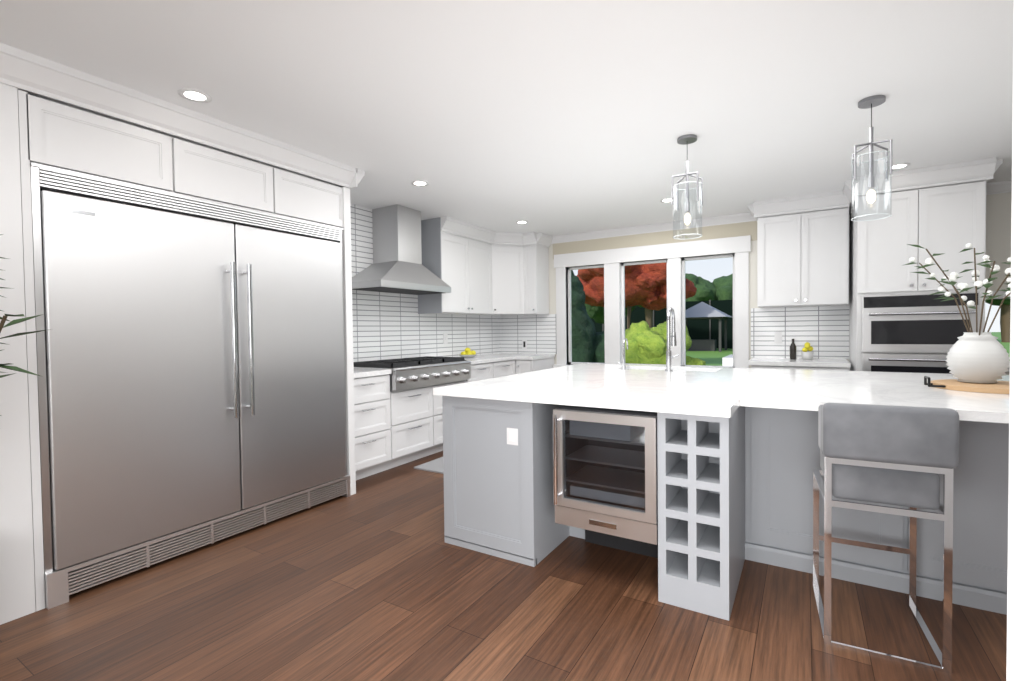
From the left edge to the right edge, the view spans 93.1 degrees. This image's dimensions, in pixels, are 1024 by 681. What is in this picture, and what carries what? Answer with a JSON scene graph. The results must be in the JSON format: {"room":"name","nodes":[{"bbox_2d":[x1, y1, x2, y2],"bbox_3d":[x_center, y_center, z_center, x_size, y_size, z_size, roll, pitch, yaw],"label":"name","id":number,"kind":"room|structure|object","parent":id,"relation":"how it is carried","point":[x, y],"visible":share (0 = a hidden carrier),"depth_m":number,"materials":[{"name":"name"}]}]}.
{"room":"kitchen","nodes":[
{"label":"kitchen","id":0,"kind":"room"},
{"bbox_2d":[0,83,35,624],"bbox_3d":[-2.553,-0.012,2.326,0.775,2.500,0.134,0,2,31],"label":"wall","id":1,"kind":"structure","parent":0,"point":[17,589],"depth_m":2.15,"materials":[{"name":"white paint"}]},
{"bbox_2d":[350,203,500,361],"bbox_3d":[-2.317,-0.043,3.575,0.130,2.500,8.370,0,2,31],"label":"wall","id":2,"kind":"structure","parent":0,"point":[386,325],"depth_m":5.25,"materials":[{"name":"white tile"}]},
{"bbox_2d":[352,204,450,294],"bbox_3d":[-1.134,-0.918,4.932,0.488,0.837,1.020,0,2,31],"label":"range hood","id":3,"kind":"object","parent":2,"relation":"attached to","point":[396,266],"visible":0.9,"depth_m":4.83,"materials":[{"name":"silver metal"}]},
{"bbox_2d":[443,334,447,342],"bbox_3d":[-0.813,-0.025,5.932,0.009,0.120,0.080,0,2,31],"label":"electrical outlet","id":4,"kind":"object","parent":2,"relation":"attached to","point":[445,336],"depth_m":5.93,"materials":[{"name":"white plastic"}]},
{"bbox_2d":[418,216,493,315],"bbox_3d":[-0.634,-0.845,5.879,0.366,1.038,1.074,0,2,31],"label":"upper cabinet","id":5,"kind":"object","parent":2,"relation":"attached to","point":[478,270],"depth_m":5.60,"materials":[{"name":"white wood"}]},
{"bbox_2d":[490,231,525,315],"bbox_3d":[-0.100,-0.867,6.501,0.636,1.040,0.764,0,2,31],"label":"upper cabinet","id":6,"kind":"object","parent":2,"relation":"attached to","point":[507,250],"depth_m":6.30,"materials":[{"name":"white wood"}]},
{"bbox_2d":[0,451,1006,680],"bbox_3d":[1.171,1.242,1.510,8.240,0.060,8.370,0,2,31],"label":"floor","id":7,"kind":"structure","parent":0,"point":[375,577],"depth_m":2.10,"materials":[{"name":"brown wood"}]},
{"bbox_2d":[0,234,50,415],"bbox_3d":[-2.044,0.398,1.742,0.611,1.695,0.598,0,2,31],"label":"plant","id":8,"kind":"object","parent":7,"relation":"on","point":[2,323],"visible":1,"depth_m":1.86,"materials":[{"name":"green plant"}]},
{"bbox_2d":[0,43,364,610],"bbox_3d":[-2.020,-0.036,3.119,0.868,2.500,2.057,0,2,31],"label":"fridge","id":9,"kind":"object","parent":7,"relation":"on","point":[188,283],"visible":1,"depth_m":2.65,"materials":[{"name":"silver metal"}]},
{"bbox_2d":[354,373,393,479],"bbox_3d":[-1.479,0.742,4.246,0.608,0.880,0.556,0,2,31],"label":"base cabinet","id":10,"kind":"object","parent":7,"relation":"on","point":[373,398],"depth_m":4.17,"materials":[{"name":"white wood"}]},
{"bbox_2d":[354,369,389,376],"bbox_3d":[-1.480,0.282,4.231,0.622,0.040,0.553,0,2,31],"label":"countertop","id":11,"kind":"structure","parent":10,"relation":"on","point":[357,372],"depth_m":4.17,"materials":[{"name":"white stone"}]},
{"bbox_2d":[394,385,437,466],"bbox_3d":[-1.188,0.810,4.730,0.608,0.715,0.570,0,2,31],"label":"base cabinet","id":12,"kind":"object","parent":7,"relation":"on","point":[396,428],"depth_m":4.60,"materials":[{"name":"white wood"}]},
{"bbox_2d":[353,356,470,391],"bbox_3d":[-0.994,0.318,4.931,0.695,0.245,1.132,0,2,31],"label":"range","id":13,"kind":"object","parent":12,"relation":"on","point":[413,372],"visible":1,"depth_m":4.68,"materials":[{"name":"silver metal"}]},
{"bbox_2d":[414,457,443,473],"bbox_3d":[-0.481,1.153,4.676,0.460,0.014,0.850,0,2,31],"label":"mat","id":14,"kind":"object","parent":7,"relation":"on","point":[435,465],"visible":0.21,"depth_m":4.44,"materials":[{"name":"grey"}]},
{"bbox_2d":[434,380,465,451],"bbox_3d":[-0.879,0.795,5.242,0.608,0.715,0.626,0,2,31],"label":"base cabinet","id":15,"kind":"object","parent":7,"relation":"on","point":[438,408],"depth_m":4.90,"materials":[{"name":"white wood"}]},
{"bbox_2d":[466,357,517,382],"bbox_3d":[-0.450,0.692,5.899,0.663,0.880,1.060,0,2,31],"label":"base cabinet","id":16,"kind":"object","parent":7,"relation":"on","point":[481,370],"depth_m":5.73,"materials":[{"name":"white wood"}]},
{"bbox_2d":[464,353,525,364],"bbox_3d":[-0.321,0.224,6.152,0.622,0.040,1.645,0,2,31],"label":"countertop","id":17,"kind":"structure","parent":16,"relation":"on","point":[499,356],"depth_m":5.99,"materials":[{"name":"white stone"}]},
{"bbox_2d":[458,348,476,357],"bbox_3d":[-0.549,0.148,6.013,0.250,0.122,0.250,0,2,31],"label":"lemon bowl","id":18,"kind":"object","parent":17,"relation":"on","point":[467,353],"visible":1,"depth_m":5.97,"materials":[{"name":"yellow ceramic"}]},
{"bbox_2d":[518,357,553,373],"bbox_3d":[0.291,0.672,6.370,0.271,0.880,0.664,0,2,31],"label":"base cabinet","id":19,"kind":"object","parent":7,"relation":"on","point":[525,364],"depth_m":6.15,"materials":[{"name":"white wood"}]},
{"bbox_2d":[526,354,553,360],"bbox_3d":[0.317,0.212,6.365,0.250,0.040,0.623,0,2,31],"label":"countertop","id":20,"kind":"structure","parent":19,"relation":"on","point":[537,357],"depth_m":6.27,"materials":[{"name":"white stone"}]},
{"bbox_2d":[437,391,1008,620],"bbox_3d":[1.669,0.736,2.823,3.605,0.880,2.202,0,2,31],"label":"kitchen island","id":21,"kind":"object","parent":7,"relation":"on","point":[697,482],"depth_m":2.39,"materials":[{"name":"grey wood"}]},
{"bbox_2d":[473,367,1009,418],"bbox_3d":[1.740,0.277,2.741,3.900,0.040,1.385,0,2,31],"label":"island countertop","id":22,"kind":"structure","parent":21,"relation":"on","point":[749,386],"depth_m":2.73,"materials":[{"name":"white stone"}]},
{"bbox_2d":[618,338,627,369],"bbox_3d":[0.921,0.108,4.010,0.068,0.258,0.124,0,2,31],"label":"faucet","id":23,"kind":"object","parent":22,"relation":"on","point":[623,366],"visible":1,"depth_m":3.96,"materials":[{"name":"silver metal"}]},
{"bbox_2d":[665,308,678,370],"bbox_3d":[1.281,-0.013,3.832,0.107,0.498,0.224,0,2,31],"label":"faucet","id":24,"kind":"object","parent":22,"relation":"on","point":[673,342],"visible":1,"depth_m":3.77,"materials":[{"name":"silver metal"}]},
{"bbox_2d":[924,376,1009,393],"bbox_3d":[2.485,0.221,2.538,0.516,0.060,0.480,0,2,31],"label":"tray","id":25,"kind":"object","parent":22,"relation":"on","point":[1001,387],"visible":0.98,"depth_m":2.49,"materials":[{"name":"brown wood"}]},
{"bbox_2d":[901,243,1010,306],"bbox_3d":[2.285,-0.352,2.473,0.278,0.313,0.349,-1,1,-26],"label":"branches","id":26,"kind":"object","parent":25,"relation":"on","point":[950,280],"depth_m":2.60,"materials":[{"name":"white plant"}]},
{"bbox_2d":[945,287,1010,383],"bbox_3d":[2.522,-0.165,2.593,0.495,0.778,0.501,-1,1,-8],"label":"vase","id":27,"kind":"object","parent":25,"relation":"on","point":[983,357],"depth_m":2.54,"materials":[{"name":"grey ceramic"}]},
{"bbox_2d":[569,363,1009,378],"bbox_3d":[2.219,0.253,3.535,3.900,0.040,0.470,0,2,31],"label":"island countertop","id":28,"kind":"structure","parent":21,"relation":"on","point":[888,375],"depth_m":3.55,"materials":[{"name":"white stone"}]},
{"bbox_2d":[637,367,656,370],"bbox_3d":[1.304,0.377,4.032,0.804,0.232,0.394,0,2,31],"label":"sink","id":29,"kind":"object","parent":28,"relation":"in","point":[638,368],"depth_m":4.29,"materials":[{"name":"white"}]},
{"bbox_2d":[751,365,807,369],"bbox_3d":[2.717,0.675,4.940,0.452,0.880,0.609,0,2,31],"label":"base cabinet","id":30,"kind":"object","parent":7,"relation":"on","point":[802,367],"depth_m":4.65,"materials":[{"name":"white wood"}]},
{"bbox_2d":[748,358,851,368],"bbox_3d":[2.846,0.216,4.840,0.835,0.040,0.624,0,2,31],"label":"countertop","id":31,"kind":"structure","parent":30,"relation":"on","point":[815,363],"depth_m":4.62,"materials":[{"name":"white stone"}]},
{"bbox_2d":[790,339,795,358],"bbox_3d":[2.870,0.087,4.954,0.060,0.209,0.058,0,2,31],"label":"bottle","id":32,"kind":"object","parent":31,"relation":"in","point":[792,350],"visible":1,"depth_m":4.93,"materials":[{"name":"grey glass"}]},
{"bbox_2d":[801,342,813,359],"bbox_3d":[2.967,0.105,4.872,0.110,0.175,0.110,0,2,31],"label":"pot","id":33,"kind":"object","parent":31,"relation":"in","point":[805,354],"visible":1,"depth_m":4.84,"materials":[{"name":"grey ceramic"}]},
{"bbox_2d":[808,369,851,370],"bbox_3d":[3.016,0.675,4.759,0.459,0.880,0.609,0,2,31],"label":"base cabinet","id":34,"kind":"object","parent":7,"relation":"on","point":[808,369],"depth_m":4.44,"materials":[{"name":"white wood"}]},
{"bbox_2d":[813,402,958,673],"bbox_3d":[1.504,0.716,2.017,0.405,0.960,0.520,0,1,27],"label":"stool","id":35,"kind":"object","parent":7,"relation":"on","point":[905,456],"visible":1,"depth_m":1.81,"materials":[{"name":"grey fabric"}]},
{"bbox_2d":[849,158,991,373],"bbox_3d":[3.510,-0.130,4.289,0.810,2.500,0.864,0,2,31],"label":"tall cabinet","id":36,"kind":"object","parent":7,"relation":"on","point":[901,319],"depth_m":3.93,"materials":[{"name":"white wood"}]},
{"bbox_2d":[0,0,1013,235],"bbox_3d":[1.140,-1.327,1.451,8.240,0.080,8.370,0,2,31],"label":"ceiling","id":37,"kind":"structure","parent":0,"point":[556,117],"depth_m":2.48,"materials":[{"name":"white paint"}]},
{"bbox_2d":[178,88,211,102],"bbox_3d":[-1.650,-1.274,2.524,0.150,0.005,0.150,0,2,31],"label":"recessed light","id":38,"kind":"object","parent":37,"relation":"in","point":[195,95],"visible":1,"depth_m":2.52,"materials":[{"name":"white"}]},
{"bbox_2d":[411,180,428,185],"bbox_3d":[-0.773,-1.320,4.076,0.150,0.005,0.150,0,2,31],"label":"recessed light","id":39,"kind":"object","parent":37,"relation":"in","point":[419,183],"visible":0.96,"depth_m":4.07,"materials":[{"name":"white"}]},
{"bbox_2d":[516,221,527,223],"bbox_3d":[0.116,-1.365,5.603,0.150,0.005,0.150,0,2,31],"label":"recessed light","id":40,"kind":"object","parent":37,"relation":"in","point":[521,222],"visible":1,"depth_m":5.61,"materials":[{"name":"white"}]},
{"bbox_2d":[660,198,675,202],"bbox_3d":[1.517,-1.363,4.716,0.150,0.005,0.150,0,2,31],"label":"recessed light","id":41,"kind":"object","parent":37,"relation":"in","point":[666,200],"visible":0.73,"depth_m":4.72,"materials":[{"name":"white"}]},
{"bbox_2d":[671,134,702,238],"bbox_3d":[1.151,-1.004,3.184,0.182,0.644,0.182,0,2,31],"label":"pendant light","id":42,"kind":"object","parent":37,"relation":"hanging from","point":[687,139],"visible":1,"depth_m":3.17,"materials":[{"name":"clear glass"}]},
{"bbox_2d":[851,95,892,220],"bbox_3d":[1.986,-1.002,2.681,0.182,0.644,0.182,0,2,31],"label":"pendant light","id":43,"kind":"object","parent":37,"relation":"hanging from","point":[871,102],"visible":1,"depth_m":2.67,"materials":[{"name":"clear glass"}]},
{"bbox_2d":[888,163,909,169],"bbox_3d":[3.016,-1.360,3.788,0.150,0.005,0.150,0,2,31],"label":"recessed light","id":44,"kind":"object","parent":37,"relation":"in","point":[899,166],"visible":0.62,"depth_m":3.78,"materials":[{"name":"white"}]},
{"bbox_2d":[500,192,1011,374],"bbox_3d":[3.293,-0.144,5.025,8.240,2.500,0.170,0,2,31],"label":"wall","id":45,"kind":"structure","parent":0,"point":[823,331],"depth_m":5.28,"materials":[{"name":"white paint"}]},
{"bbox_2d":[522,340,526,348],"bbox_3d":[0.175,0.053,6.805,0.070,0.120,0.008,0,2,31],"label":"electrical outlet","id":46,"kind":"object","parent":45,"relation":"attached to","point":[524,342],"depth_m":6.80,"materials":[{"name":"white plastic"}]},
{"bbox_2d":[526,232,549,314],"bbox_3d":[0.297,-0.870,6.478,0.234,1.038,0.394,0,2,31],"label":"upper cabinet","id":47,"kind":"object","parent":45,"relation":"attached to","point":[537,245],"depth_m":6.35,"materials":[{"name":"white wood"}]},
{"bbox_2d":[775,332,781,342],"bbox_3d":[2.850,-0.033,5.192,0.070,0.120,0.005,0,2,31],"label":"electrical outlet","id":48,"kind":"object","parent":45,"relation":"attached to","point":[778,337],"depth_m":5.19,"materials":[{"name":"white plastic"}]},
{"bbox_2d":[551,180,1011,243],"bbox_3d":[3.568,-1.346,4.702,7.200,0.090,0.056,0,2,31],"label":"crown molding","id":49,"kind":"structure","parent":45,"relation":"attached to","point":[999,187],"depth_m":5.71,"materials":[{"name":"white wood"}]},
{"bbox_2d":[553,235,1010,371],"bbox_3d":[2.771,-0.389,5.291,5.070,1.520,0.240,0,2,31],"label":"window","id":50,"kind":"structure","parent":45,"relation":"in","point":[737,249],"depth_m":5.81,"materials":[{"name":"white wood"}]},
{"bbox_2d":[756,189,851,307],"bbox_3d":[2.915,-0.867,4.885,0.765,1.040,0.419,0,2,31],"label":"upper cabinet","id":51,"kind":"object","parent":45,"relation":"attached to","point":[803,242],"depth_m":4.69,"materials":[{"name":"white wood"}]},
{"bbox_2d":[1006,0,1023,680],"bbox_3d":[2.438,-0.013,-0.314,3.950,2.500,0.120,0,2,31],"label":"wall","id":52,"kind":"structure","parent":0,"point":[1015,627],"depth_m":0.73,"materials":[{"name":"white paint"}]},
{"label":"outside","id":53,"kind":"structure","parent":0,"visible":0},
{"bbox_2d":[686,332,1009,365],"bbox_3d":[29.334,-0.083,55.954,120.000,0.070,113.910,0,2,31],"label":"ground","id":54,"kind":"structure","parent":53,"point":[712,358],"depth_m":27.20,"materials":[{"name":"green plant"}]},
{"bbox_2d":[571,270,604,362],"bbox_3d":[2.084,-0.069,11.956,2.904,3.960,2.238,0,2,31],"label":"conifer","id":55,"kind":"object","parent":54,"relation":"on","point":[588,342],"visible":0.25,"depth_m":11.54,"materials":[{"name":"green plant"}]},
{"bbox_2d":[585,304,652,327],"bbox_3d":[7.565,-2.312,31.402,7.307,6.426,6.260,0,2,31],"label":"tree","id":56,"kind":"object","parent":54,"relation":"on","point":[596,313],"visible":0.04,"depth_m":30.69,"materials":[{"name":"green plant"}]},
{"bbox_2d":[577,262,696,328],"bbox_3d":[4.563,-1.494,19.435,5.151,5.215,3.654,0,2,31],"label":"maple","id":57,"kind":"object","parent":54,"relation":"on","point":[645,285],"visible":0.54,"depth_m":18.42,"materials":[{"name":"red plant"}]},
{"bbox_2d":[591,300,732,348],"bbox_3d":[7.096,-1.187,39.456,39.050,3.470,1.060,0,2,31],"label":"hedge","id":58,"kind":"object","parent":54,"relation":"on","point":[704,329],"visible":0.04,"depth_m":34.91,"materials":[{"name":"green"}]},
{"bbox_2d":[625,321,705,365],"bbox_3d":[2.558,0.518,8.785,2.229,1.743,1.938,0,2,31],"label":"bush","id":59,"kind":"object","parent":54,"relation":"on","point":[647,344],"visible":0.19,"depth_m":8.11,"materials":[{"name":"green plant"}]},
{"bbox_2d":[686,302,731,351],"bbox_3d":[12.408,-0.934,31.622,3.340,3.190,3.340,0,2,31],"label":"gazebo","id":60,"kind":"object","parent":54,"relation":"on","point":[701,310],"visible":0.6,"depth_m":30.98,"materials":[{"name":"grey"}]},
{"bbox_2d":[722,354,732,365],"bbox_3d":[7.043,0.562,12.649,2.650,1.150,1.700,0,2,31],"label":"car","id":61,"kind":"object","parent":54,"relation":"on","point":[727,360],"visible":0.07,"depth_m":12.56,"materials":[{"name":"white"}]},
{"bbox_2d":[685,273,1010,341],"bbox_3d":[21.774,-3.413,51.680,48.662,7.616,12.644,0,2,31],"label":"tree","id":62,"kind":"object","parent":54,"relation":"on","point":[720,288],"depth_m":46.74,"materials":[{"name":"green plant"}]}
]}

